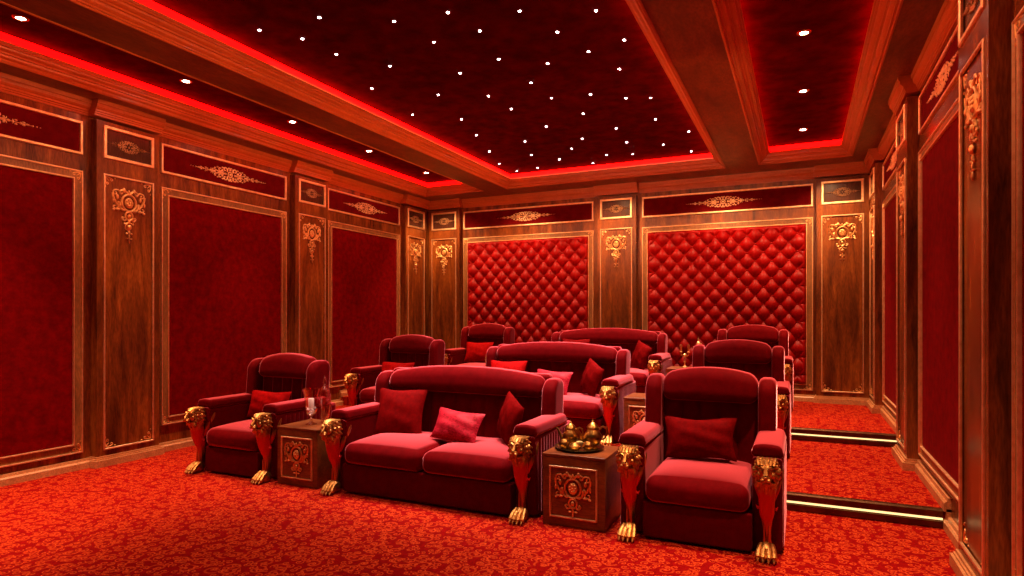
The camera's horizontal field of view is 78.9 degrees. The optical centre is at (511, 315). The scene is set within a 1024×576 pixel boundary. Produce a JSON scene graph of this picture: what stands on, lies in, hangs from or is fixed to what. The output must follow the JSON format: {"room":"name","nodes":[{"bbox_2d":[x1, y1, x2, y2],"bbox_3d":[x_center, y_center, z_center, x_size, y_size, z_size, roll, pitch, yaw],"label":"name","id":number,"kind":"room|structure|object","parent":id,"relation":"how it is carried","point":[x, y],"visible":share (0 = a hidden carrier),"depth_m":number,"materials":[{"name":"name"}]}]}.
{"room":"home theater","nodes":[
{"label":"home theater","id":0,"kind":"room"},
{"bbox_2d":[0,92,426,474],"bbox_3d":[-4.306,-0.438,6.581,0.120,4.175,12.300,0,0,25],"label":"wall","id":1,"kind":"structure","parent":0,"point":[170,432],"depth_m":6.39,"materials":[{"name":"brown wood"}]},
{"bbox_2d":[0,154,82,467],"bbox_3d":[-4.754,-0.043,5.444,0.026,2.855,1.900,0,0,25],"label":"wall panel","id":2,"kind":"object","parent":1,"relation":"attached to","point":[41,204],"visible":1,"depth_m":5.95,"materials":[{"name":"fabric"}]},
{"bbox_2d":[0,99,82,154],"bbox_3d":[-4.757,-1.800,5.445,0.028,0.340,1.900,0,0,25],"label":"frieze panel","id":3,"kind":"object","parent":1,"relation":"attached to","point":[18,122],"visible":1,"depth_m":5.96,"materials":[{"name":"fabric"}]},
{"bbox_2d":[90,119,163,468],"bbox_3d":[-4.122,-0.230,6.666,0.140,3.560,0.750,0,0,25],"label":"pilaster","id":4,"kind":"object","parent":1,"relation":"attached to","point":[124,160],"visible":1,"depth_m":6.61,"materials":[{"name":"brown wood"}]},
{"bbox_2d":[0,389,347,486],"bbox_3d":[-4.231,1.365,6.546,0.045,0.370,12.300,0,0,25],"label":"baseboard","id":5,"kind":"structure","parent":1,"relation":"attached to","point":[75,465],"depth_m":6.11,"materials":[{"name":"brown wood"}]},
{"bbox_2d":[160,187,286,425],"bbox_3d":[-3.594,-0.110,7.937,0.026,2.720,1.900,0,0,25],"label":"wall panel","id":6,"kind":"object","parent":1,"relation":"attached to","point":[223,263],"visible":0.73,"depth_m":7.73,"materials":[{"name":"fabric"}]},
{"bbox_2d":[160,143,286,200],"bbox_3d":[-3.597,-1.800,7.938,0.028,0.340,1.900,0,0,25],"label":"frieze panel","id":7,"kind":"object","parent":1,"relation":"attached to","point":[175,161],"visible":1,"depth_m":7.79,"materials":[{"name":"fabric"}]},
{"bbox_2d":[0,32,461,186],"bbox_3d":[-2.973,-2.375,7.074,1.000,0.078,8.920,0,0,25],"label":"led strip","id":8,"kind":"object","parent":1,"relation":"attached to","point":[3,36],"visible":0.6,"depth_m":6.88,"materials":[{"name":"red plastic"}]},
{"bbox_2d":[290,174,327,360],"bbox_3d":[-2.965,-0.297,9.155,0.140,3.425,0.750,0,0,25],"label":"pilaster","id":9,"kind":"object","parent":1,"relation":"attached to","point":[308,197],"visible":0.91,"depth_m":9.09,"materials":[{"name":"brown wood"}]},
{"bbox_2d":[328,220,399,387],"bbox_3d":[-2.438,-0.177,10.421,0.026,2.585,1.900,0,0,25],"label":"wall panel","id":10,"kind":"object","parent":1,"relation":"attached to","point":[364,263],"visible":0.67,"depth_m":10.24,"materials":[{"name":"fabric"}]},
{"bbox_2d":[328,188,399,225],"bbox_3d":[-2.441,-1.800,10.423,0.028,0.340,1.900,0,0,25],"label":"frieze panel","id":11,"kind":"object","parent":1,"relation":"attached to","point":[338,201],"visible":1,"depth_m":10.33,"materials":[{"name":"fabric"}]},
{"bbox_2d":[401,205,425,335],"bbox_3d":[-1.817,-0.365,11.621,0.140,3.290,0.750,0,0,25],"label":"pilaster","id":12,"kind":"object","parent":1,"relation":"attached to","point":[413,220],"visible":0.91,"depth_m":11.55,"materials":[{"name":"brown wood"}]},
{"bbox_2d":[135,0,712,177],"bbox_3d":[-0.380,-2.375,5.868,3.400,0.078,8.920,0,0,25],"label":"led strip","id":13,"kind":"object","parent":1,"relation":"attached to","point":[149,3],"visible":0.6,"depth_m":7.22,"materials":[{"name":"red plastic"}]},
{"bbox_2d":[0,0,943,200],"bbox_3d":[-0.806,-2.312,4.952,7.600,0.225,12.300,0,0,25],"label":"trim","id":14,"kind":"structure","parent":1,"relation":"attached to","point":[689,32],"depth_m":5.91,"materials":[{"name":"brown wood"}]},
{"bbox_2d":[0,1,481,196],"bbox_3d":[-2.973,-2.264,7.074,1.212,0.145,9.132,0,0,25],"label":"trim","id":15,"kind":"structure","parent":14,"relation":"attached to","point":[11,54],"depth_m":6.83,"materials":[{"name":"brown wood"}]},
{"bbox_2d":[68,0,725,188],"bbox_3d":[-0.380,-2.264,5.868,3.612,0.145,9.132,0,0,25],"label":"trim","id":16,"kind":"structure","parent":14,"relation":"attached to","point":[138,16],"depth_m":6.24,"materials":[{"name":"brown wood"}]},
{"bbox_2d":[712,0,903,164],"bbox_3d":[2.213,-2.264,4.662,1.212,0.145,9.132,0,0,25],"label":"trim","id":17,"kind":"structure","parent":14,"relation":"attached to","point":[729,13],"depth_m":5.84,"materials":[{"name":"brown wood"}]},
{"bbox_2d":[0,0,957,210],"bbox_3d":[-0.806,-2.121,4.952,7.600,0.158,12.300,0,0,25],"label":"trim","id":18,"kind":"structure","parent":1,"relation":"attached to","point":[906,86],"depth_m":8.15,"materials":[{"name":"brown wood"}]},
{"bbox_2d":[769,139,841,151],"bbox_3d":[2.213,-2.375,4.662,1.000,0.078,8.920,0,0,25],"label":"led strip","id":19,"kind":"object","parent":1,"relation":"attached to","point":[832,142],"visible":0.25,"depth_m":8.69,"materials":[{"name":"red plastic"}]},
{"bbox_2d":[0,0,873,182],"bbox_3d":[-0.806,-2.475,4.952,7.840,0.100,12.540,0,0,25],"label":"ceiling","id":20,"kind":"structure","parent":0,"point":[364,35],"depth_m":6.02,"materials":[{"name":"fabric"}]},
{"bbox_2d":[12,14,28,21],"bbox_3d":[-3.999,-2.421,5.059,0.116,0.008,0.116,0,0,25],"label":"recessed light","id":21,"kind":"object","parent":20,"relation":"in","point":[15,16],"visible":1,"depth_m":5.05,"materials":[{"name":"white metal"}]},
{"bbox_2d":[180,79,191,82],"bbox_3d":[-3.366,-2.421,6.419,0.116,0.008,0.116,0,0,25],"label":"recessed light","id":22,"kind":"object","parent":20,"relation":"in","point":[181,80],"visible":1,"depth_m":6.41,"materials":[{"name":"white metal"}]},
{"bbox_2d":[797,89,808,92],"bbox_3d":[3.140,-2.421,6.701,0.116,0.008,0.116,0,0,25],"label":"recessed light","id":23,"kind":"object","parent":20,"relation":"in","point":[801,90],"visible":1,"depth_m":6.69,"materials":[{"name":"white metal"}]},
{"bbox_2d":[796,29,810,35],"bbox_3d":[2.499,-2.421,5.323,0.116,0.008,0.116,0,0,25],"label":"recessed light","id":24,"kind":"object","parent":20,"relation":"in","point":[802,32],"visible":1,"depth_m":5.31,"materials":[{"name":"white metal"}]},
{"bbox_2d":[0,396,955,575],"bbox_3d":[-0.785,1.465,4.998,7.800,0.370,12.400,0,0,25],"label":"floor","id":25,"kind":"structure","parent":0,"point":[148,516],"depth_m":4.47,"materials":[{"name":"carpet"}]},
{"bbox_2d":[183,353,335,484],"bbox_3d":[-2.562,0.980,6.323,1.090,1.160,1.045,0,0,25],"label":"armchair","id":26,"kind":"object","parent":25,"relation":"on","point":[226,440],"visible":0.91,"depth_m":6.16,"materials":[{"name":"fabric"}]},
{"bbox_2d":[207,419,258,450],"bbox_3d":[-2.554,1.182,6.339,0.684,0.212,0.840,0,0,25],"label":"seat cushion","id":27,"kind":"object","parent":26,"relation":"on","point":[223,434],"depth_m":6.02,"materials":[{"name":"fabric"}]},
{"bbox_2d":[247,390,290,416],"bbox_3d":[-2.548,0.927,6.512,0.524,0.278,0.164,0,0,19],"label":"throw pillow","id":28,"kind":"object","parent":26,"relation":"on","point":[259,398],"visible":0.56,"depth_m":6.48,"materials":[{"name":"red fabric"}]},
{"bbox_2d":[277,419,331,488],"bbox_3d":[-1.867,1.284,5.847,0.484,0.527,0.474,0,0,25],"label":"side table","id":29,"kind":"object","parent":25,"relation":"on","point":[303,460],"visible":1,"depth_m":5.64,"materials":[{"name":"brown wood"}]},
{"bbox_2d":[302,388,320,424],"bbox_3d":[-1.887,0.853,5.841,0.170,0.335,0.170,0,0,25],"label":"candle holder","id":30,"kind":"object","parent":29,"relation":"on","point":[312,422],"visible":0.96,"depth_m":5.84,"materials":[{"name":"clear glass"}]},
{"bbox_2d":[306,407,315,413],"bbox_3d":[-1.891,0.888,5.837,0.088,0.063,0.074,0,0,25],"label":"pebbles","id":31,"kind":"object","parent":30,"relation":"in","point":[307,409],"visible":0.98,"depth_m":5.82,"materials":[{"name":"white stone"}]},
{"bbox_2d":[308,397,313,408],"bbox_3d":[-1.887,0.816,5.841,0.055,0.109,0.055,0,0,25],"label":"candle","id":32,"kind":"object","parent":31,"relation":"on","point":[310,400],"visible":1,"depth_m":5.82,"materials":[{"name":"white wax"}]},
{"bbox_2d":[319,385,330,422],"bbox_3d":[-1.792,0.797,5.951,0.112,0.446,0.112,0,0,-43],"label":"decanter","id":33,"kind":"object","parent":29,"relation":"on","point":[322,385],"visible":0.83,"depth_m":5.95,"materials":[{"name":"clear glass"}]},
{"bbox_2d":[343,334,444,405],"bbox_3d":[-1.574,0.845,8.445,1.090,1.160,1.045,0,0,25],"label":"armchair","id":34,"kind":"object","parent":25,"relation":"on","point":[423,350],"visible":0.41,"depth_m":8.61,"materials":[{"name":"fabric"}]},
{"bbox_2d":[360,386,374,402],"bbox_3d":[-1.567,1.047,8.461,0.684,0.212,0.840,0,0,25],"label":"seat cushion","id":35,"kind":"object","parent":34,"relation":"on","point":[367,393],"depth_m":8.19,"materials":[{"name":"fabric"}]},
{"bbox_2d":[381,362,414,371],"bbox_3d":[-1.605,0.782,8.635,0.526,0.278,0.180,0,0,17],"label":"throw pillow","id":36,"kind":"object","parent":34,"relation":"on","point":[386,366],"visible":0.34,"depth_m":8.62,"materials":[{"name":"red fabric"}]},
{"bbox_2d":[320,365,569,525],"bbox_3d":[-0.594,1.012,5.408,2.000,1.095,1.045,0,0,25],"label":"sofa","id":37,"kind":"object","parent":25,"relation":"on","point":[489,475],"visible":0.89,"depth_m":5.27,"materials":[{"name":"fabric"}]},
{"bbox_2d":[345,431,451,470],"bbox_3d":[-0.949,1.182,5.593,0.794,0.212,0.840,0,0,25],"label":"seat cushion","id":38,"kind":"object","parent":37,"relation":"on","point":[365,450],"depth_m":5.29,"materials":[{"name":"fabric"}]},
{"bbox_2d":[373,387,427,434],"bbox_3d":[-1.045,0.905,5.813,0.511,0.442,0.201,0,0,17],"label":"throw pillow","id":39,"kind":"object","parent":37,"relation":"on","point":[399,411],"visible":0.98,"depth_m":5.76,"materials":[{"name":"fabric"}]},
{"bbox_2d":[430,407,484,442],"bbox_3d":[-0.477,0.959,5.416,0.483,0.286,0.190,0,0,29],"label":"throw pillow","id":40,"kind":"object","parent":37,"relation":"on","point":[452,425],"visible":1,"depth_m":5.35,"materials":[{"name":"red fabric"}]},
{"bbox_2d":[423,436,513,481],"bbox_3d":[-0.224,1.182,5.255,0.794,0.212,0.840,0,0,25],"label":"seat cushion","id":41,"kind":"object","parent":37,"relation":"on","point":[486,459],"depth_m":4.94,"materials":[{"name":"fabric"}]},
{"bbox_2d":[496,390,523,445],"bbox_3d":[-0.022,0.884,5.273,0.166,0.480,0.497,0,0,-24],"label":"throw pillow","id":42,"kind":"object","parent":37,"relation":"on","point":[511,413],"visible":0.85,"depth_m":5.17,"materials":[{"name":"fabric"}]},
{"bbox_2d":[444,323,514,366],"bbox_3d":[-0.587,0.710,10.566,1.090,1.160,1.045,0,0,25],"label":"armchair","id":43,"kind":"object","parent":25,"relation":"on","point":[499,334],"visible":0.24,"depth_m":10.79,"materials":[{"name":"fabric"}]},
{"bbox_2d":[458,362,485,366],"bbox_3d":[-0.580,0.912,10.582,0.684,0.212,0.840,0,0,25],"label":"seat cushion","id":44,"kind":"object","parent":43,"relation":"on","point":[459,363],"depth_m":10.51,"materials":[{"name":"fabric"}]},
{"bbox_2d":[464,342,493,360],"bbox_3d":[-0.576,0.625,10.758,0.525,0.345,0.184,0,0,21],"label":"throw pillow","id":45,"kind":"object","parent":43,"relation":"on","point":[475,351],"visible":0.85,"depth_m":10.71,"materials":[{"name":"red fabric"}]},
{"bbox_2d":[486,342,635,445],"bbox_3d":[0.393,0.877,7.529,2.000,1.095,1.045,0,0,25],"label":"sofa","id":46,"kind":"object","parent":25,"relation":"on","point":[606,408],"visible":0.51,"depth_m":7.52,"materials":[{"name":"fabric"}]},
{"bbox_2d":[491,360,526,370],"bbox_3d":[-0.062,0.770,7.926,0.505,0.403,0.198,0,0,18],"label":"throw pillow","id":47,"kind":"object","parent":46,"relation":"on","point":[514,365],"visible":0.26,"depth_m":7.91,"materials":[{"name":"red fabric"}]},
{"bbox_2d":[537,369,572,394],"bbox_3d":[0.488,0.809,7.537,0.474,0.309,0.198,0,0,32],"label":"throw pillow","id":48,"kind":"object","parent":46,"relation":"on","point":[565,377],"visible":0.35,"depth_m":7.48,"materials":[{"name":"red fabric"}]},
{"bbox_2d":[563,393,602,418],"bbox_3d":[0.763,1.047,7.377,0.794,0.212,0.840,0,0,25],"label":"seat cushion","id":49,"kind":"object","parent":46,"relation":"on","point":[575,405],"depth_m":6.97,"materials":[{"name":"fabric"}]},
{"bbox_2d":[579,358,603,396],"bbox_3d":[0.947,0.744,7.393,0.162,0.485,0.507,0,0,-26],"label":"throw pillow","id":50,"kind":"object","parent":46,"relation":"on","point":[592,375],"visible":0.98,"depth_m":7.30,"materials":[{"name":"fabric"}]},
{"bbox_2d":[542,445,620,531],"bbox_3d":[0.535,1.284,4.729,0.484,0.527,0.474,0,0,25],"label":"side table","id":51,"kind":"object","parent":25,"relation":"on","point":[581,490],"visible":0.98,"depth_m":4.54,"materials":[{"name":"brown wood"}]},
{"bbox_2d":[555,441,603,452],"bbox_3d":[0.517,1.010,4.772,0.380,0.021,0.380,0,0,25],"label":"serving tray","id":52,"kind":"object","parent":51,"relation":"on","point":[557,445],"visible":0.52,"depth_m":4.71,"materials":[{"name":"brown metal"}]},
{"bbox_2d":[559,439,569,448],"bbox_3d":[0.401,0.979,4.749,0.086,0.068,0.084,0,0,25],"label":"sugar bowl","id":53,"kind":"object","parent":52,"relation":"on","point":[564,443],"visible":0.98,"depth_m":4.72,"materials":[{"name":"gold metal"}]},
{"bbox_2d":[556,419,583,442],"bbox_3d":[0.455,0.911,4.864,0.126,0.203,0.196,0,0,-41],"label":"coffee pot","id":54,"kind":"object","parent":52,"relation":"on","point":[570,433],"visible":0.7,"depth_m":4.83,"materials":[{"name":"gold metal"}]},
{"bbox_2d":[568,442,580,450],"bbox_3d":[0.472,0.987,4.677,0.099,0.053,0.096,0,0,25],"label":"sugar bowl","id":55,"kind":"object","parent":52,"relation":"on","point":[574,446],"visible":0.98,"depth_m":4.65,"materials":[{"name":"gold metal"}]},
{"bbox_2d":[582,441,592,450],"bbox_3d":[0.569,0.979,4.660,0.086,0.068,0.084,0,0,25],"label":"sugar bowl","id":56,"kind":"object","parent":52,"relation":"on","point":[587,445],"visible":0.96,"depth_m":4.63,"materials":[{"name":"gold metal"}]},
{"bbox_2d":[576,418,607,448],"bbox_3d":[0.614,0.898,4.772,0.222,0.230,0.143,0,0,27],"label":"coffee pot","id":57,"kind":"object","parent":52,"relation":"on","point":[592,434],"visible":0.88,"depth_m":4.73,"materials":[{"name":"gold metal"}]},
{"bbox_2d":[551,328,671,392],"bbox_3d":[1.380,0.743,9.651,2.000,1.095,1.045,0,0,25],"label":"sofa","id":58,"kind":"object","parent":25,"relation":"on","point":[659,359],"visible":0.36,"depth_m":9.71,"materials":[{"name":"fabric"}]},
{"bbox_2d":[562,338,589,343],"bbox_3d":[1.017,0.589,10.004,0.468,0.444,0.196,0,0,20],"label":"throw pillow","id":59,"kind":"object","parent":58,"relation":"on","point":[587,341],"visible":0.14,"depth_m":10.01,"materials":[{"name":"fabric"}]},
{"bbox_2d":[630,368,648,385],"bbox_3d":[1.750,0.912,9.498,0.794,0.212,0.840,0,0,25],"label":"seat cushion","id":60,"kind":"object","parent":58,"relation":"on","point":[640,376],"depth_m":9.04,"materials":[{"name":"fabric"}]},
{"bbox_2d":[630,340,651,369],"bbox_3d":[1.967,0.611,9.501,0.171,0.498,0.508,0,0,-32],"label":"throw pillow","id":61,"kind":"object","parent":58,"relation":"on","point":[640,356],"visible":0.98,"depth_m":9.41,"materials":[{"name":"fabric"}]},
{"bbox_2d":[623,393,644,431],"bbox_3d":[1.518,1.149,6.842,0.484,0.527,0.474,0,0,25],"label":"side table","id":62,"kind":"object","parent":25,"relation":"on","point":[634,403],"visible":0.3,"depth_m":6.71,"materials":[{"name":"brown wood"}]},
{"bbox_2d":[666,366,681,374],"bbox_3d":[2.505,1.014,8.964,0.484,0.527,0.474,0,0,25],"label":"side table","id":63,"kind":"object","parent":25,"relation":"on","point":[671,368],"visible":0.04,"depth_m":8.87,"materials":[{"name":"brown wood"}]},
{"bbox_2d":[680,345,689,367],"bbox_3d":[2.510,0.585,9.034,0.108,0.330,0.138,0,0,-32],"label":"candelabrum","id":64,"kind":"object","parent":63,"relation":"on","point":[688,346],"visible":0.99,"depth_m":9.02,"materials":[{"name":"gold metal"}]},
{"bbox_2d":[616,367,786,564],"bbox_3d":[1.378,0.980,4.490,1.090,1.160,1.045,0,0,25],"label":"armchair","id":65,"kind":"object","parent":25,"relation":"on","point":[741,504],"visible":1,"depth_m":4.29,"materials":[{"name":"fabric"}]},
{"bbox_2d":[645,457,751,511],"bbox_3d":[1.385,1.182,4.506,0.684,0.212,0.840,0,0,25],"label":"seat cushion","id":66,"kind":"object","parent":65,"relation":"on","point":[687,484],"depth_m":4.22,"materials":[{"name":"fabric"}]},
{"bbox_2d":[665,416,736,461],"bbox_3d":[1.410,0.916,4.672,0.531,0.316,0.174,0,0,20],"label":"throw pillow","id":67,"kind":"object","parent":65,"relation":"on","point":[687,438],"visible":1,"depth_m":4.61,"materials":[{"name":"fabric"}]},
{"bbox_2d":[692,339,790,455],"bbox_3d":[2.365,0.845,6.612,1.090,1.160,1.045,0,0,25],"label":"armchair","id":68,"kind":"object","parent":25,"relation":"on","point":[757,358],"visible":0.32,"depth_m":6.82,"materials":[{"name":"fabric"}]},
{"bbox_2d":[717,325,793,409],"bbox_3d":[3.352,0.710,8.733,1.090,1.160,1.045,0,0,25],"label":"armchair","id":69,"kind":"object","parent":25,"relation":"on","point":[771,336],"visible":0.27,"depth_m":8.92,"materials":[{"name":"fabric"}]},
{"bbox_2d":[791,427,896,446],"bbox_3d":[3.534,1.343,6.963,1.334,0.135,0.052,0,0,25],"label":"step light","id":70,"kind":"object","parent":25,"relation":"attached to","point":[797,433],"visible":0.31,"depth_m":6.87,"materials":[{"name":"brown metal"}]},
{"bbox_2d":[787,491,942,527],"bbox_3d":[2.539,1.478,4.823,1.334,0.135,0.052,0,0,25],"label":"step light","id":71,"kind":"object","parent":25,"relation":"attached to","point":[918,515],"visible":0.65,"depth_m":4.72,"materials":[{"name":"brown wood"}]},
{"bbox_2d":[427,174,869,396],"bbox_3d":[1.814,-0.438,10.583,7.840,4.175,0.120,0,0,25],"label":"wall","id":72,"kind":"structure","parent":0,"point":[800,212],"depth_m":10.18,"materials":[{"name":"brown wood"}]},
{"bbox_2d":[429,209,461,348],"bbox_3d":[-1.288,-0.365,11.882,0.750,3.290,0.140,0,0,25],"label":"pilaster","id":73,"kind":"object","parent":72,"relation":"attached to","point":[445,226],"visible":0.89,"depth_m":11.85,"materials":[{"name":"brown wood"}]},
{"bbox_2d":[463,230,593,342],"bbox_3d":[0.232,-0.177,11.213,2.560,2.585,0.072,0,0,25],"label":"panel","id":74,"kind":"object","parent":72,"relation":"attached to","point":[539,286],"visible":0.64,"depth_m":11.15,"materials":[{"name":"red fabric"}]},
{"bbox_2d":[463,201,593,229],"bbox_3d":[0.243,-1.800,11.236,2.560,0.340,0.028,0,0,25],"label":"frieze panel","id":75,"kind":"object","parent":72,"relation":"attached to","point":[580,211],"visible":1,"depth_m":11.20,"materials":[{"name":"fabric"}]},
{"bbox_2d":[596,194,637,328],"bbox_3d":[1.759,-0.365,10.465,0.750,3.290,0.140,0,0,25],"label":"pilaster","id":76,"kind":"object","parent":72,"relation":"attached to","point":[616,216],"visible":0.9,"depth_m":10.44,"materials":[{"name":"brown wood"}]},
{"bbox_2d":[642,217,812,390],"bbox_3d":[3.315,-0.177,9.778,2.560,2.585,0.072,0,0,25],"label":"panel","id":77,"kind":"object","parent":72,"relation":"attached to","point":[699,280],"visible":0.77,"depth_m":9.74,"materials":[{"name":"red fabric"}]},
{"bbox_2d":[642,184,812,217],"bbox_3d":[3.326,-1.800,9.802,2.560,0.340,0.028,0,0,25],"label":"frieze panel","id":78,"kind":"object","parent":72,"relation":"attached to","point":[790,196],"visible":1,"depth_m":9.76,"materials":[{"name":"fabric"}]},
{"bbox_2d":[794,394,814,401],"bbox_3d":[1.779,1.230,10.508,7.600,0.100,0.045,0,0,25],"label":"baseboard","id":79,"kind":"structure","parent":72,"relation":"attached to","point":[797,397],"depth_m":9.29,"materials":[{"name":"brown wood"}]},
{"bbox_2d":[814,175,869,405],"bbox_3d":[4.805,-0.365,9.047,0.750,3.290,0.140,0,0,25],"label":"pilaster","id":80,"kind":"object","parent":72,"relation":"attached to","point":[842,203],"visible":1,"depth_m":9.02,"materials":[{"name":"brown wood"}]},
{"bbox_2d":[883,0,1023,524],"bbox_3d":[2.694,-0.438,3.324,0.120,4.175,12.300,0,0,25],"label":"wall","id":81,"kind":"structure","parent":0,"point":[1017,5],"depth_m":4.76,"materials":[{"name":"brown wood"}]},
{"bbox_2d":[866,162,883,413],"bbox_3d":[4.947,-0.365,8.474,0.140,3.290,0.750,0,0,25],"label":"pilaster","id":82,"kind":"object","parent":81,"relation":"attached to","point":[874,404],"visible":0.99,"depth_m":8.18,"materials":[{"name":"brown wood"}]},
{"bbox_2d":[882,184,895,414],"bbox_3d":[4.429,-0.177,7.226,0.026,2.585,1.900,0,0,25],"label":"wall panel","id":83,"kind":"object","parent":81,"relation":"attached to","point":[889,204],"visible":0.52,"depth_m":7.57,"materials":[{"name":"fabric"}]},
{"bbox_2d":[882,140,896,189],"bbox_3d":[4.432,-1.800,7.225,0.028,0.340,1.900,0,0,25],"label":"frieze panel","id":84,"kind":"object","parent":81,"relation":"attached to","point":[889,167],"visible":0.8,"depth_m":7.52,"materials":[{"name":"fabric"}]},
{"bbox_2d":[892,95,919,470],"bbox_3d":[3.799,-0.297,6.008,0.140,3.425,0.750,0,0,25],"label":"pilaster","id":85,"kind":"object","parent":81,"relation":"attached to","point":[905,452],"visible":1,"depth_m":5.73,"materials":[{"name":"brown wood"}]},
{"bbox_2d":[880,406,957,548],"bbox_3d":[2.619,1.365,3.359,0.045,0.370,12.300,0,0,25],"label":"baseboard","id":86,"kind":"structure","parent":81,"relation":"attached to","point":[943,499],"depth_m":4.78,"materials":[{"name":"brown wood"}]},
{"bbox_2d":[918,98,957,500],"bbox_3d":[3.273,-0.110,4.742,0.026,2.720,1.900,0,0,25],"label":"wall panel","id":87,"kind":"object","parent":81,"relation":"attached to","point":[938,157],"visible":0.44,"depth_m":4.87,"materials":[{"name":"fabric"}]},
{"bbox_2d":[918,25,957,134],"bbox_3d":[3.276,-1.800,4.740,0.028,0.340,1.900,0,0,25],"label":"frieze panel","id":88,"kind":"object","parent":81,"relation":"attached to","point":[944,76],"visible":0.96,"depth_m":4.80,"materials":[{"name":"fabric"}]},
{"bbox_2d":[949,0,1011,575],"bbox_3d":[2.641,-0.230,3.519,0.140,3.560,0.750,0,0,25],"label":"pilaster","id":89,"kind":"object","parent":81,"relation":"attached to","point":[984,26],"visible":1,"depth_m":3.29,"materials":[{"name":"brown wood"}]},
{"bbox_2d":[1011,6,1023,575],"bbox_3d":[2.113,-0.043,2.249,0.026,2.855,1.900,0,0,25],"label":"wall panel","id":90,"kind":"object","parent":81,"relation":"attached to","point":[1017,25],"visible":1,"depth_m":3.03,"materials":[{"name":"fabric"}]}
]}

